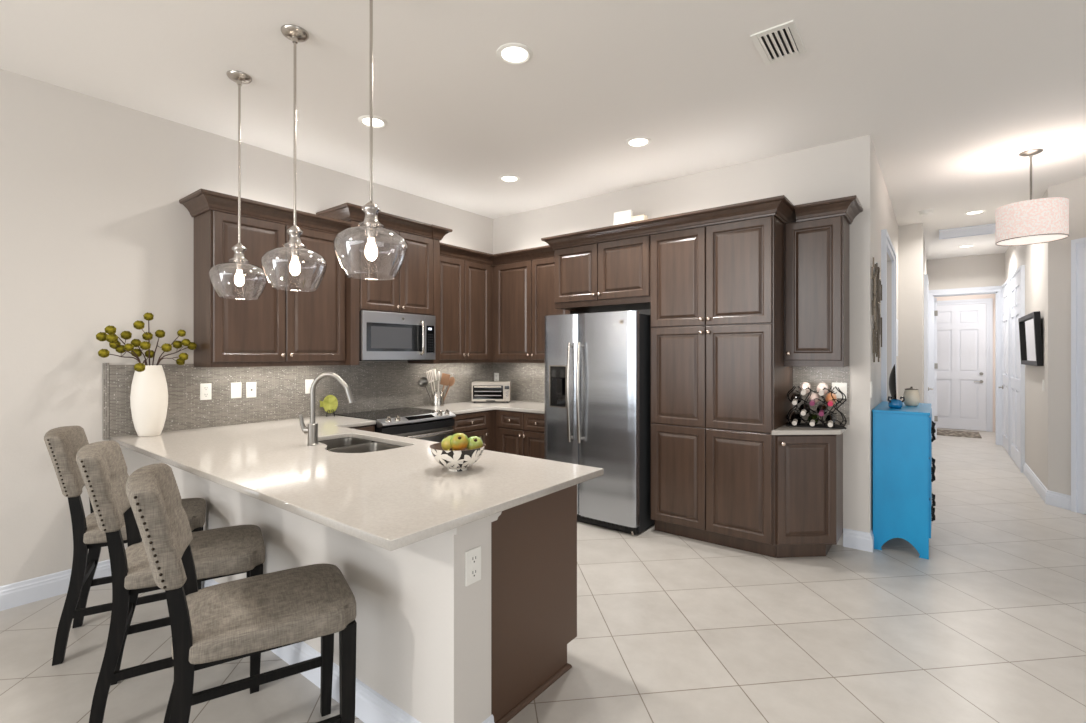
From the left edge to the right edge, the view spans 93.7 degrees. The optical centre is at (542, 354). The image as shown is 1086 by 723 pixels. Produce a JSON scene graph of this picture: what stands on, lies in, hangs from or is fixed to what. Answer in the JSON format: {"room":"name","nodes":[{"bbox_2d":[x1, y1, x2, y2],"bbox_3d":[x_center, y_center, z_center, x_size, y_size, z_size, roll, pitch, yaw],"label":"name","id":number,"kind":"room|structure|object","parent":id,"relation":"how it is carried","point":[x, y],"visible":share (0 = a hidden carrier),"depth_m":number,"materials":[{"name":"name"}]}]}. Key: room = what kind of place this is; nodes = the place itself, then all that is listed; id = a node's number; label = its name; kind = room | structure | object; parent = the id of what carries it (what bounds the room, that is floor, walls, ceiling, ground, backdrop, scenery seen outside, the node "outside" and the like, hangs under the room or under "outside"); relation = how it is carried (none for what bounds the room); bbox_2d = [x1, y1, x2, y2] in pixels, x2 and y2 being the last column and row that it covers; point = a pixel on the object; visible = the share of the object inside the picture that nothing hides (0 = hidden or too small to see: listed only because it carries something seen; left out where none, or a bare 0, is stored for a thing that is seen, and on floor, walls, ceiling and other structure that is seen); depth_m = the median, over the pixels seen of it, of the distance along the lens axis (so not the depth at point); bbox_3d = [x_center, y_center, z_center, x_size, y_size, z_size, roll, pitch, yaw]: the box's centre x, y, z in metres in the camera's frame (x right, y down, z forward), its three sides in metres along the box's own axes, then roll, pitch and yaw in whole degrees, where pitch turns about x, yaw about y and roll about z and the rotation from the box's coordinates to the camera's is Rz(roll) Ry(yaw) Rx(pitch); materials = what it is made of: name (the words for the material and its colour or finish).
{"room":"kitchen","nodes":[
{"label":"kitchen","id":0,"kind":"room"},
{"bbox_2d":[0,69,492,585],"bbox_3d":[-4.408,-0.086,1.241,0.150,3.048,12.558,0,0,38],"label":"wall","id":1,"kind":"structure","parent":0,"point":[96,233],"depth_m":3.15,"materials":[{"name":"white paint"}]},
{"bbox_2d":[0,559,110,610],"bbox_3d":[-5.384,1.371,-0.153,0.017,0.134,9.160,0,0,38],"label":"baseboard","id":2,"kind":"structure","parent":1,"relation":"attached to","point":[24,592],"depth_m":2.98,"materials":[{"name":"white paint"}]},
{"bbox_2d":[103,363,108,439],"bbox_3d":[-2.769,0.295,3.224,0.011,0.485,0.031,0,0,38],"label":"trim","id":3,"kind":"structure","parent":1,"relation":"attached to","point":[105,365],"depth_m":3.22,"materials":[{"name":"tile"}]},
{"bbox_2d":[200,383,211,399],"bbox_3d":[-2.423,0.266,3.657,0.008,0.118,0.072,0,0,38],"label":"outlet","id":4,"kind":"object","parent":1,"relation":"attached to","point":[206,388],"visible":1,"depth_m":3.66,"materials":[{"name":"white plastic"}]},
{"bbox_2d":[231,382,241,398],"bbox_3d":[-2.299,0.268,3.816,0.009,0.118,0.072,0,0,38],"label":"light switch","id":5,"kind":"object","parent":1,"relation":"attached to","point":[236,388],"visible":1,"depth_m":3.81,"materials":[{"name":"white plastic"}]},
{"bbox_2d":[246,382,255,397],"bbox_3d":[-2.234,0.270,3.899,0.011,0.118,0.072,0,0,38],"label":"light switch","id":6,"kind":"object","parent":1,"relation":"attached to","point":[250,386],"visible":1,"depth_m":3.89,"materials":[{"name":"white plastic"}]},
{"bbox_2d":[179,189,350,366],"bbox_3d":[-2.045,-0.495,3.840,0.400,1.162,1.071,0,0,38],"label":"upper cabinet","id":7,"kind":"object","parent":1,"relation":"attached to","point":[292,322],"visible":0.99,"depth_m":3.67,"materials":[{"name":"brown wood"}]},
{"bbox_2d":[109,361,492,436],"bbox_3d":[-1.674,0.294,4.637,0.009,0.458,3.540,0,0,38],"label":"backsplash","id":8,"kind":"structure","parent":1,"relation":"attached to","point":[280,390],"depth_m":4.07,"materials":[{"name":"tile"}]},
{"bbox_2d":[316,203,452,364],"bbox_3d":[-1.399,-0.559,4.609,0.478,1.290,1.107,0,0,38],"label":"upper cabinet","id":9,"kind":"object","parent":1,"relation":"attached to","point":[374,285],"visible":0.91,"depth_m":4.43,"materials":[{"name":"brown wood"}]},
{"bbox_2d":[359,310,434,360],"bbox_3d":[-1.397,-0.155,4.604,0.479,0.418,0.768,0,0,38],"label":"microwave","id":10,"kind":"object","parent":9,"relation":"attached to","point":[383,336],"visible":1,"depth_m":4.44,"materials":[{"name":"silver metal"}]},
{"bbox_2d":[440,242,492,362],"bbox_3d":[-0.789,-0.495,5.457,0.398,1.162,1.154,0,0,38],"label":"upper cabinet","id":11,"kind":"object","parent":1,"relation":"attached to","point":[466,275],"visible":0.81,"depth_m":5.24,"materials":[{"name":"brown wood"}]},
{"bbox_2d":[165,463,490,722],"bbox_3d":[-1.385,0.996,2.656,2.893,0.883,0.180,0,0,38],"label":"wall","id":12,"kind":"structure","parent":0,"point":[423,635],"depth_m":1.86,"materials":[{"name":"white paint"}]},
{"bbox_2d":[201,579,493,722],"bbox_3d":[-1.375,1.371,2.641,2.892,0.134,0.202,0,0,38],"label":"baseboard","id":13,"kind":"structure","parent":12,"relation":"attached to","point":[370,706],"depth_m":2.02,"materials":[{"name":"white paint"}]},
{"bbox_2d":[465,546,480,585],"bbox_3d":[-0.241,0.733,1.765,0.008,0.118,0.072,0,0,38],"label":"outlet","id":14,"kind":"object","parent":12,"relation":"attached to","point":[473,556],"visible":1,"depth_m":1.76,"materials":[{"name":"white plastic"}]},
{"bbox_2d":[453,511,501,534],"bbox_3d":[-0.221,0.576,1.783,0.018,0.044,0.237,0,0,38],"label":"trim","id":15,"kind":"structure","parent":12,"relation":"attached to","point":[464,528],"depth_m":1.76,"materials":[{"name":"white"}]},
{"bbox_2d":[0,0,1085,259],"bbox_3d":[1.880,-1.671,1.706,9.520,0.120,21.000,0,0,38],"label":"ceiling","id":16,"kind":"structure","parent":0,"point":[948,95],"depth_m":3.03,"materials":[{"name":"white paint"}]},
{"bbox_2d":[209,70,267,297],"bbox_3d":[-1.756,-0.969,2.944,0.296,1.283,0.296,0,0,38],"label":"pendant lamp","id":17,"kind":"object","parent":16,"relation":"hanging from","point":[239,77],"visible":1,"depth_m":2.94,"materials":[{"name":"clear glass"}]},
{"bbox_2d":[261,24,326,289],"bbox_3d":[-1.240,-0.969,2.543,0.296,1.283,0.296,0,0,38],"label":"pendant lamp","id":18,"kind":"object","parent":16,"relation":"hanging from","point":[296,34],"visible":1,"depth_m":2.53,"materials":[{"name":"clear glass"}]},
{"bbox_2d":[333,0,407,275],"bbox_3d":[-0.724,-0.969,2.143,0.296,1.283,0.296,0,0,38],"label":"pendant lamp","id":19,"kind":"object","parent":16,"relation":"hanging from","point":[371,209],"visible":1,"depth_m":2.14,"materials":[{"name":"clear glass"}]},
{"bbox_2d":[358,115,387,128],"bbox_3d":[-1.175,-1.605,3.518,0.194,0.010,0.194,0,0,38],"label":"recessed light","id":20,"kind":"object","parent":16,"relation":"in","point":[378,122],"visible":0.9,"depth_m":3.51,"materials":[{"name":"white"}]},
{"bbox_2d":[362,118,382,126],"bbox_3d":[-1.175,-1.609,3.518,0.141,0.004,0.141,0,0,-24],"label":"diffuser","id":21,"kind":"object","parent":20,"relation":"attached to","point":[377,122],"depth_m":3.52,"materials":[{"name":"white plastic"}]},
{"bbox_2d":[499,175,519,181],"bbox_3d":[-0.306,-1.605,4.647,0.194,0.010,0.194,0,0,38],"label":"recessed light","id":22,"kind":"object","parent":16,"relation":"in","point":[505,178],"visible":1,"depth_m":4.64,"materials":[{"name":"white"}]},
{"bbox_2d":[496,43,532,64],"bbox_3d":[-0.152,-1.605,2.725,0.194,0.010,0.194,0,0,38],"label":"recessed light","id":23,"kind":"object","parent":16,"relation":"in","point":[509,53],"visible":1,"depth_m":2.71,"materials":[{"name":"white"}]},
{"bbox_2d":[502,47,526,61],"bbox_3d":[-0.152,-1.609,2.725,0.141,0.004,0.141,0,0,-24],"label":"diffuser","id":24,"kind":"object","parent":23,"relation":"attached to","point":[509,54],"depth_m":2.72,"materials":[{"name":"white plastic"}]},
{"bbox_2d":[625,136,650,147],"bbox_3d":[0.721,-1.605,3.851,0.194,0.010,0.194,0,0,38],"label":"recessed light","id":25,"kind":"object","parent":16,"relation":"in","point":[640,141],"visible":1,"depth_m":3.84,"materials":[{"name":"white"}]},
{"bbox_2d":[629,139,647,145],"bbox_3d":[0.721,-1.609,3.851,0.141,0.004,0.141,0,0,-24],"label":"diffuser","id":26,"kind":"object","parent":25,"relation":"attached to","point":[632,142],"depth_m":3.85,"materials":[{"name":"white plastic"}]},
{"bbox_2d":[750,20,805,64],"bbox_3d":[1.219,-1.604,2.633,0.200,0.013,0.320,0,0,37],"label":"ceiling vent","id":27,"kind":"object","parent":16,"relation":"in","point":[783,41],"visible":1,"depth_m":2.62,"materials":[{"name":"white metal"}]},
{"bbox_2d":[939,223,995,239],"bbox_3d":[5.507,-1.598,6.612,0.570,0.025,0.570,0,0,38],"label":"ceiling vent","id":28,"kind":"object","parent":16,"relation":"in","point":[984,229],"visible":0.91,"depth_m":6.58,"materials":[{"name":"white metal"}]},
{"bbox_2d":[995,148,1068,245],"bbox_3d":[3.877,-1.258,4.043,0.423,0.704,0.423,0,0,38],"label":"drum pendant","id":29,"kind":"object","parent":16,"relation":"hanging from","point":[1042,220],"visible":1,"depth_m":3.92,"materials":[{"name":"white fabric"}]},
{"bbox_2d":[997,234,1066,244],"bbox_3d":[3.877,-0.918,4.043,0.410,0.004,0.410,0,0,38],"label":"diffuser","id":30,"kind":"object","parent":29,"relation":"attached to","point":[1011,239],"depth_m":4.04,"materials":[{"name":"white plastic"}]},
{"bbox_2d":[0,428,1085,722],"bbox_3d":[1.880,1.498,1.706,9.520,0.120,21.000,0,0,38],"label":"floor","id":31,"kind":"structure","parent":0,"point":[990,627],"depth_m":2.58,"materials":[{"name":"tile"}]},
{"bbox_2d":[44,426,205,665],"bbox_3d":[-2.152,0.901,2.666,0.639,1.072,0.465,0,0,-32],"label":"counter stool","id":32,"kind":"object","parent":31,"relation":"on","point":[63,444],"visible":0.69,"depth_m":2.41,"materials":[{"name":"grey fabric"}]},
{"bbox_2d":[76,440,264,722],"bbox_3d":[-1.572,0.901,2.198,0.639,1.072,0.465,0,0,-32],"label":"counter stool","id":33,"kind":"object","parent":31,"relation":"on","point":[238,549],"visible":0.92,"depth_m":2.01,"materials":[{"name":"grey fabric"}]},
{"bbox_2d":[126,463,356,722],"bbox_3d":[-1.000,0.901,1.729,0.639,1.072,0.465,0,0,-32],"label":"counter stool","id":34,"kind":"object","parent":31,"relation":"on","point":[217,624],"visible":1,"depth_m":1.64,"materials":[{"name":"grey fabric"}]},
{"bbox_2d":[335,407,455,442],"bbox_3d":[-1.292,0.964,4.509,0.756,0.948,0.766,0,0,38],"label":"range","id":35,"kind":"object","parent":31,"relation":"on","point":[416,423],"visible":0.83,"depth_m":4.35,"materials":[{"name":"black metal"}]},
{"bbox_2d":[335,407,444,420],"bbox_3d":[-1.337,0.525,4.544,0.642,0.014,0.762,0,0,38],"label":"cooktop","id":36,"kind":"object","parent":35,"relation":"in","point":[377,415],"depth_m":4.49,"materials":[{"name":"black glass"}]},
{"bbox_2d":[318,437,576,722],"bbox_3d":[-1.139,0.996,3.018,2.840,0.884,0.692,0,0,38],"label":"base cabinet","id":37,"kind":"object","parent":31,"relation":"on","point":[534,542],"visible":0.09,"depth_m":2.13,"materials":[{"name":"brown wood"}]},
{"bbox_2d":[109,415,603,550],"bbox_3d":[-1.131,0.538,2.934,2.953,0.030,1.515,0,0,38],"label":"countertop","id":38,"kind":"structure","parent":37,"relation":"on","point":[390,499],"depth_m":2.21,"materials":[{"name":"beige stone"}]},
{"bbox_2d":[130,365,167,436],"bbox_3d":[-2.549,0.296,3.297,0.195,0.455,0.195,0,0,38],"label":"vase","id":39,"kind":"object","parent":38,"relation":"on","point":[149,390],"visible":0.92,"depth_m":3.23,"materials":[{"name":"beige ceramic"}]},
{"bbox_2d":[96,332,137,358],"bbox_3d":[-2.648,0.141,3.200,0.153,0.565,0.229,0,0,18],"label":"branch","id":40,"kind":"object","parent":39,"relation":"in","point":[113,341],"visible":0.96,"depth_m":3.12,"materials":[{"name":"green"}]},
{"bbox_2d":[98,343,139,362],"bbox_3d":[-2.615,0.176,3.199,0.146,0.496,0.299,0,0,38],"label":"branch","id":41,"kind":"object","parent":39,"relation":"in","point":[103,353],"visible":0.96,"depth_m":3.15,"materials":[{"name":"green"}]},
{"bbox_2d":[105,325,140,362],"bbox_3d":[-2.631,0.122,3.192,0.111,0.603,0.235,0,0,19],"label":"branch","id":42,"kind":"object","parent":39,"relation":"in","point":[126,335],"visible":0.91,"depth_m":3.20,"materials":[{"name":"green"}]},
{"bbox_2d":[131,339,150,364],"bbox_3d":[-2.573,0.161,3.254,0.137,0.527,0.107,0,0,-7],"label":"branch","id":43,"kind":"object","parent":39,"relation":"in","point":[144,345],"visible":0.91,"depth_m":3.25,"materials":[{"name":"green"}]},
{"bbox_2d":[133,312,153,364],"bbox_3d":[-2.564,0.074,3.265,0.060,0.700,0.173,0,0,-16],"label":"branch","id":44,"kind":"object","parent":39,"relation":"in","point":[148,336],"visible":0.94,"depth_m":3.30,"materials":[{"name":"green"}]},
{"bbox_2d":[134,350,153,371],"bbox_3d":[-2.534,0.195,3.238,0.057,0.456,0.252,0,0,-22],"label":"branch","id":45,"kind":"object","parent":39,"relation":"in","point":[139,367],"visible":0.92,"depth_m":3.15,"materials":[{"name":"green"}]},
{"bbox_2d":[152,330,171,364],"bbox_3d":[-2.498,0.128,3.348,0.128,0.591,0.114,0,0,-6],"label":"branch","id":46,"kind":"object","parent":39,"relation":"in","point":[165,347],"visible":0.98,"depth_m":3.33,"materials":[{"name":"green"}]},
{"bbox_2d":[158,353,187,364],"bbox_3d":[-2.488,0.205,3.361,0.144,0.439,0.240,0,0,38],"label":"branch","id":47,"kind":"object","parent":39,"relation":"in","point":[183,356],"visible":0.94,"depth_m":3.39,"materials":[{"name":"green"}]},
{"bbox_2d":[160,339,196,358],"bbox_3d":[-2.461,0.158,3.399,0.145,0.532,0.286,0,0,38],"label":"branch","id":48,"kind":"object","parent":39,"relation":"in","point":[185,342],"visible":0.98,"depth_m":3.43,"materials":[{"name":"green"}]},
{"bbox_2d":[299,372,354,445],"bbox_3d":[-1.253,0.312,2.954,0.319,0.423,0.062,0,0,0],"label":"faucet","id":49,"kind":"object","parent":38,"relation":"on","point":[311,430],"visible":1,"depth_m":2.94,"materials":[{"name":"grey metal"}]},
{"bbox_2d":[319,395,337,416],"bbox_3d":[-1.821,0.433,4.322,0.147,0.180,0.084,0,0,-24],"label":"fish ornament","id":50,"kind":"object","parent":38,"relation":"on","point":[330,403],"visible":1,"depth_m":4.33,"materials":[{"name":"green ceramic"}]},
{"bbox_2d":[320,438,401,452],"bbox_3d":[-1.144,0.662,3.026,0.719,0.215,0.438,0,0,38],"label":"sink","id":51,"kind":"object","parent":38,"relation":"in","point":[343,445],"visible":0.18,"depth_m":3.19,"materials":[{"name":"silver metal"}]},
{"bbox_2d":[320,438,371,449],"bbox_3d":[-1.282,0.647,3.201,0.286,0.185,0.328,0,0,38],"label":"basin","id":52,"kind":"object","parent":51,"relation":"in","point":[343,443],"depth_m":3.29,"materials":[{"name":"silver metal"}]},
{"bbox_2d":[328,442,401,452],"bbox_3d":[-1.030,0.662,2.937,0.429,0.215,0.438,0,0,38],"label":"basin","id":53,"kind":"object","parent":51,"relation":"in","point":[373,446],"depth_m":3.14,"materials":[{"name":"silver metal"}]},
{"bbox_2d":[429,442,484,470],"bbox_3d":[-0.391,0.469,2.328,0.254,0.108,0.254,0,0,38],"label":"fruit bowl","id":54,"kind":"object","parent":38,"relation":"on","point":[460,460],"visible":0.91,"depth_m":2.24,"materials":[{"name":"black ceramic"}]},
{"bbox_2d":[441,435,452,449],"bbox_3d":[-0.430,0.412,2.353,0.077,0.076,0.081,0,0,-29],"label":"apple","id":55,"kind":"object","parent":54,"relation":"in","point":[445,443],"visible":0.54,"depth_m":2.32,"materials":[{"name":"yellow food"}]},
{"bbox_2d":[450,433,468,450],"bbox_3d":[-0.381,0.396,2.313,0.085,0.080,0.081,0,0,-38],"label":"apple","id":56,"kind":"object","parent":54,"relation":"in","point":[458,441],"visible":0.99,"depth_m":2.29,"materials":[{"name":"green food"}]},
{"bbox_2d":[466,436,482,449],"bbox_3d":[-0.316,0.411,2.338,0.079,0.074,0.074,0,0,-32],"label":"apple","id":57,"kind":"object","parent":54,"relation":"in","point":[475,442],"visible":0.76,"depth_m":2.31,"materials":[{"name":"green food"}]},
{"bbox_2d":[452,410,494,450],"bbox_3d":[-0.711,0.996,5.335,0.667,0.884,1.240,0,0,38],"label":"base cabinet","id":58,"kind":"object","parent":31,"relation":"on","point":[481,424],"visible":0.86,"depth_m":4.97,"materials":[{"name":"brown wood"}]},
{"bbox_2d":[410,400,544,413],"bbox_3d":[-0.432,0.538,5.116,1.364,0.030,1.240,0,0,38],"label":"countertop","id":59,"kind":"structure","parent":58,"relation":"on","point":[469,406],"depth_m":5.14,"materials":[{"name":"beige stone"}]},
{"bbox_2d":[431,391,443,405],"bbox_3d":[-1.080,0.450,5.216,0.124,0.148,0.124,0,0,38],"label":"utensil crock","id":60,"kind":"object","parent":59,"relation":"on","point":[437,398],"visible":0.93,"depth_m":5.16,"materials":[{"name":"silver metal"}]},
{"bbox_2d":[472,381,510,402],"bbox_3d":[-0.567,0.411,5.620,0.416,0.225,0.244,0,0,0],"label":"toaster oven","id":61,"kind":"object","parent":59,"relation":"on","point":[481,390],"visible":1,"depth_m":5.53,"materials":[{"name":"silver metal"}]},
{"bbox_2d":[495,410,544,458],"bbox_3d":[-0.020,0.996,5.168,0.735,0.884,0.667,0,0,38],"label":"base cabinet","id":62,"kind":"object","parent":31,"relation":"on","point":[517,433],"visible":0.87,"depth_m":4.94,"materials":[{"name":"brown wood"}]},
{"bbox_2d":[545,311,654,534],"bbox_3d":[0.567,0.545,4.533,0.910,1.785,0.822,0,0,38],"label":"refrigerator","id":63,"kind":"object","parent":31,"relation":"on","point":[598,365],"visible":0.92,"depth_m":4.17,"materials":[{"name":"grey metal"}]},
{"bbox_2d":[646,195,795,557],"bbox_3d":[1.435,0.180,4.022,1.023,2.515,0.696,0,0,38],"label":"pantry cabinet","id":64,"kind":"object","parent":31,"relation":"on","point":[721,382],"visible":1,"depth_m":3.78,"materials":[{"name":"brown wood"}]},
{"bbox_2d":[774,433,842,557],"bbox_3d":[1.932,0.996,3.686,0.342,0.884,0.623,0,0,38],"label":"base cabinet","id":65,"kind":"object","parent":31,"relation":"on","point":[808,469],"visible":0.98,"depth_m":3.56,"materials":[{"name":"brown wood"}]},
{"bbox_2d":[772,421,847,434],"bbox_3d":[1.928,0.538,3.656,0.373,0.030,0.675,0,0,38],"label":"countertop","id":66,"kind":"structure","parent":65,"relation":"on","point":[785,429],"depth_m":3.52,"materials":[{"name":"beige stone"}]},
{"bbox_2d":[787,386,846,428],"bbox_3d":[1.997,0.378,3.728,0.377,0.292,0.170,0,0,23],"label":"wine rack","id":67,"kind":"object","parent":66,"relation":"on","point":[806,424],"visible":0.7,"depth_m":3.69,"materials":[{"name":"black metal"}]},
{"bbox_2d":[791,411,802,424],"bbox_3d":[1.870,0.468,3.763,0.073,0.084,0.256,0,0,31],"label":"wine bottle","id":68,"kind":"object","parent":67,"relation":"in","point":[795,414],"visible":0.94,"depth_m":3.75,"materials":[{"name":"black glass"}]},
{"bbox_2d":[816,382,827,395],"bbox_3d":[2.027,0.249,3.697,0.073,0.084,0.256,0,0,31],"label":"wine bottle","id":69,"kind":"object","parent":67,"relation":"in","point":[820,386],"visible":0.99,"depth_m":3.68,"materials":[{"name":"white glass"}]},
{"bbox_2d":[816,402,827,415],"bbox_3d":[2.027,0.395,3.697,0.073,0.084,0.256,0,0,31],"label":"wine bottle","id":70,"kind":"object","parent":67,"relation":"in","point":[820,406],"visible":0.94,"depth_m":3.68,"materials":[{"name":"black glass"}]},
{"bbox_2d":[825,412,836,426],"bbox_3d":[2.079,0.468,3.675,0.073,0.084,0.256,0,0,31],"label":"wine bottle","id":71,"kind":"object","parent":67,"relation":"in","point":[828,420],"visible":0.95,"depth_m":3.66,"materials":[{"name":"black glass"}]},
{"bbox_2d":[872,401,935,558],"bbox_3d":[2.853,0.922,4.001,0.372,1.030,0.872,0,0,38],"label":"chest","id":72,"kind":"object","parent":31,"relation":"on","point":[904,467],"visible":1,"depth_m":3.67,"materials":[{"name":"blue wood"}]},
{"bbox_2d":[887,364,904,408],"bbox_3d":[2.690,0.239,3.882,0.099,0.337,0.106,0,0,-39],"label":"sculpture","id":73,"kind":"object","parent":72,"relation":"on","point":[894,402],"visible":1,"depth_m":3.87,"materials":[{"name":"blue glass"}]},
{"bbox_2d":[903,386,919,405],"bbox_3d":[2.946,0.331,4.068,0.109,0.154,0.109,0,0,38],"label":"lidded jar","id":74,"kind":"object","parent":72,"relation":"on","point":[912,396],"visible":0.98,"depth_m":4.03,"materials":[{"name":"beige ceramic"}]},
{"bbox_2d":[937,429,981,437],"bbox_3d":[7.423,1.431,9.328,0.900,0.012,0.800,0,0,38],"label":"doormat","id":75,"kind":"object","parent":31,"relation":"on","point":[939,431],"visible":0.56,"depth_m":9.20,"materials":[{"name":"beige fabric"}]},
{"bbox_2d":[493,135,871,545],"bbox_3d":[0.940,-0.086,4.932,3.779,3.048,0.130,0,0,38],"label":"wall","id":76,"kind":"structure","parent":0,"point":[840,169],"depth_m":3.94,"materials":[{"name":"white paint"}]},
{"bbox_2d":[493,362,544,402],"bbox_3d":[-0.047,0.281,5.609,1.370,0.486,0.009,0,0,38],"label":"backsplash","id":77,"kind":"structure","parent":76,"relation":"attached to","point":[527,380],"depth_m":5.73,"materials":[{"name":"tile"}]},
{"bbox_2d":[493,245,585,362],"bbox_3d":[-0.065,-0.495,5.361,1.045,1.162,0.418,0,0,38],"label":"upper cabinet","id":78,"kind":"object","parent":76,"relation":"attached to","point":[523,280],"visible":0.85,"depth_m":5.30,"materials":[{"name":"brown wood"}]},
{"bbox_2d":[541,220,650,312],"bbox_3d":[0.613,-0.752,4.660,1.058,0.650,0.696,0,0,38],"label":"upper cabinet","id":79,"kind":"object","parent":76,"relation":"attached to","point":[604,269],"visible":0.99,"depth_m":4.39,"materials":[{"name":"brown wood"}]},
{"bbox_2d":[614,210,632,224],"bbox_3d":[0.749,-1.155,4.734,0.176,0.352,0.090,0,0,34],"label":"router","id":80,"kind":"object","parent":79,"relation":"on","point":[621,217],"visible":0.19,"depth_m":4.71,"materials":[{"name":"white plastic"}]},
{"bbox_2d":[793,365,849,424],"bbox_3d":[2.135,0.300,3.916,0.385,0.446,0.009,0,0,38],"label":"backsplash","id":81,"kind":"structure","parent":76,"relation":"attached to","point":[813,376],"depth_m":3.90,"materials":[{"name":"tile"}]},
{"bbox_2d":[784,195,862,366],"bbox_3d":[2.050,-0.495,3.735,0.469,1.162,0.400,0,0,38],"label":"upper cabinet","id":82,"kind":"object","parent":76,"relation":"attached to","point":[816,245],"visible":1,"depth_m":3.65,"materials":[{"name":"brown wood"}]},
{"bbox_2d":[832,382,846,398],"bbox_3d":[2.231,0.270,3.831,0.100,0.118,0.009,0,0,38],"label":"light switch","id":83,"kind":"object","parent":76,"relation":"attached to","point":[842,386],"visible":0.74,"depth_m":3.83,"materials":[{"name":"white plastic"}]},
{"bbox_2d":[872,142,897,526],"bbox_3d":[3.413,-0.086,5.135,0.120,3.048,3.222,0,0,38],"label":"wall","id":84,"kind":"structure","parent":0,"point":[883,216],"depth_m":4.40,"materials":[{"name":"white paint"}]},
{"bbox_2d":[843,527,873,551],"bbox_3d":[2.608,1.371,4.125,0.187,0.134,0.934,0,0,38],"label":"baseboard","id":85,"kind":"structure","parent":84,"relation":"attached to","point":[854,539],"depth_m":3.76,"materials":[{"name":"white paint"}]},
{"bbox_2d":[871,257,881,361],"bbox_3d":[2.589,-0.328,3.948,0.031,0.770,0.568,0,0,38],"label":"wall sculpture","id":86,"kind":"object","parent":84,"relation":"attached to","point":[877,294],"visible":1,"depth_m":3.89,"materials":[{"name":"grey metal"}]},
{"bbox_2d":[881,229,895,401],"bbox_3d":[3.350,0.172,5.007,0.138,2.530,1.360,0,0,38],"label":"door frame","id":87,"kind":"structure","parent":84,"relation":"in","point":[887,246],"depth_m":4.45,"materials":[{"name":"white paint"}]},
{"bbox_2d":[898,223,926,402],"bbox_3d":[5.443,-0.086,7.554,0.364,3.048,3.090,0,0,38],"label":"wall","id":88,"kind":"structure","parent":0,"point":[912,260],"depth_m":6.29,"materials":[{"name":"white paint"}]},
{"bbox_2d":[924,274,932,402],"bbox_3d":[5.529,0.172,7.291,0.095,2.530,0.980,0,0,38],"label":"door","id":89,"kind":"structure","parent":88,"relation":"in","point":[926,283],"depth_m":6.92,"materials":[{"name":"white paint"}]},
{"bbox_2d":[934,294,994,431],"bbox_3d":[7.947,-0.086,9.921,2.200,3.048,0.120,0,0,38],"label":"wall","id":90,"kind":"structure","parent":0,"point":[982,296],"depth_m":9.49,"materials":[{"name":"beige paint"}]},
{"bbox_2d":[937,298,992,431],"bbox_3d":[7.931,0.193,9.794,1.090,2.490,0.100,0,0,38],"label":"door","id":91,"kind":"structure","parent":90,"relation":"in","point":[964,332],"depth_m":9.71,"materials":[{"name":"white paint"}]},
{"bbox_2d":[927,253,1004,289],"bbox_3d":[6.844,-0.086,8.499,2.200,3.048,0.120,0,0,38],"label":"wall","id":92,"kind":"structure","parent":0,"point":[979,270],"depth_m":8.34,"materials":[{"name":"white paint"}]},
{"bbox_2d":[934,298,937,437],"bbox_3d":[6.937,0.231,9.022,0.099,2.398,0.799,0,0,31],"label":"door","id":93,"kind":"structure","parent":92,"relation":"in","point":[935,299],"depth_m":8.71,"materials":[{"name":"white paint"}]},
{"bbox_2d":[929,286,1001,444],"bbox_3d":[6.911,0.172,8.347,0.997,2.530,0.038,0,0,38],"label":"trim","id":94,"kind":"structure","parent":92,"relation":"attached to","point":[998,289],"depth_m":8.22,"materials":[{"name":"white paint"}]},
{"bbox_2d":[933,292,997,444],"bbox_3d":[6.960,0.217,8.409,0.817,2.440,0.120,0,0,38],"label":"trim","id":95,"kind":"structure","parent":92,"relation":"attached to","point":[995,293],"depth_m":8.20,"materials":[{"name":"white paint"}]},
{"bbox_2d":[1005,188,1047,488],"bbox_3d":[6.135,-0.086,6.442,0.120,3.048,4.000,0,0,38],"label":"wall","id":96,"kind":"structure","parent":0,"point":[1034,257],"depth_m":5.42,"materials":[{"name":"white paint"}]},
{"bbox_2d":[998,278,1008,454],"bbox_3d":[6.951,0.172,7.669,0.095,2.530,0.980,0,0,38],"label":"door","id":97,"kind":"structure","parent":96,"relation":"in","point":[1005,287],"depth_m":7.65,"materials":[{"name":"white paint"}]},
{"bbox_2d":[1009,265,1024,472],"bbox_3d":[6.229,0.172,6.692,0.038,2.530,1.250,0,0,38],"label":"door","id":98,"kind":"structure","parent":96,"relation":"in","point":[1017,279],"depth_m":6.62,"materials":[{"name":"white paint"}]},
{"bbox_2d":[1018,311,1043,365],"bbox_3d":[5.366,-0.161,5.608,0.072,0.551,1.240,0,0,38],"label":"mirror","id":99,"kind":"object","parent":96,"relation":"attached to","point":[1030,333],"visible":1,"depth_m":5.50,"materials":[{"name":"black metal"}]},
{"bbox_2d":[1023,462,1070,509],"bbox_3d":[5.361,1.371,5.435,0.165,0.134,1.780,0,0,38],"label":"baseboard","id":100,"kind":"structure","parent":96,"relation":"attached to","point":[1060,500],"depth_m":4.90,"materials":[{"name":"white paint"}]},
{"bbox_2d":[1048,176,1085,494],"bbox_3d":[5.166,-0.086,2.970,0.120,3.048,3.903,0,0,-7],"label":"wall","id":101,"kind":"structure","parent":0,"point":[1059,252],"depth_m":4.79,"materials":[{"name":"white paint"}]},
{"bbox_2d":[1071,237,1085,513],"bbox_3d":[4.906,0.193,4.168,0.095,2.490,1.020,0,0,-7],"label":"door","id":102,"kind":"structure","parent":101,"relation":"in","point":[1078,246],"depth_m":4.62,"materials":[{"name":"white paint"}]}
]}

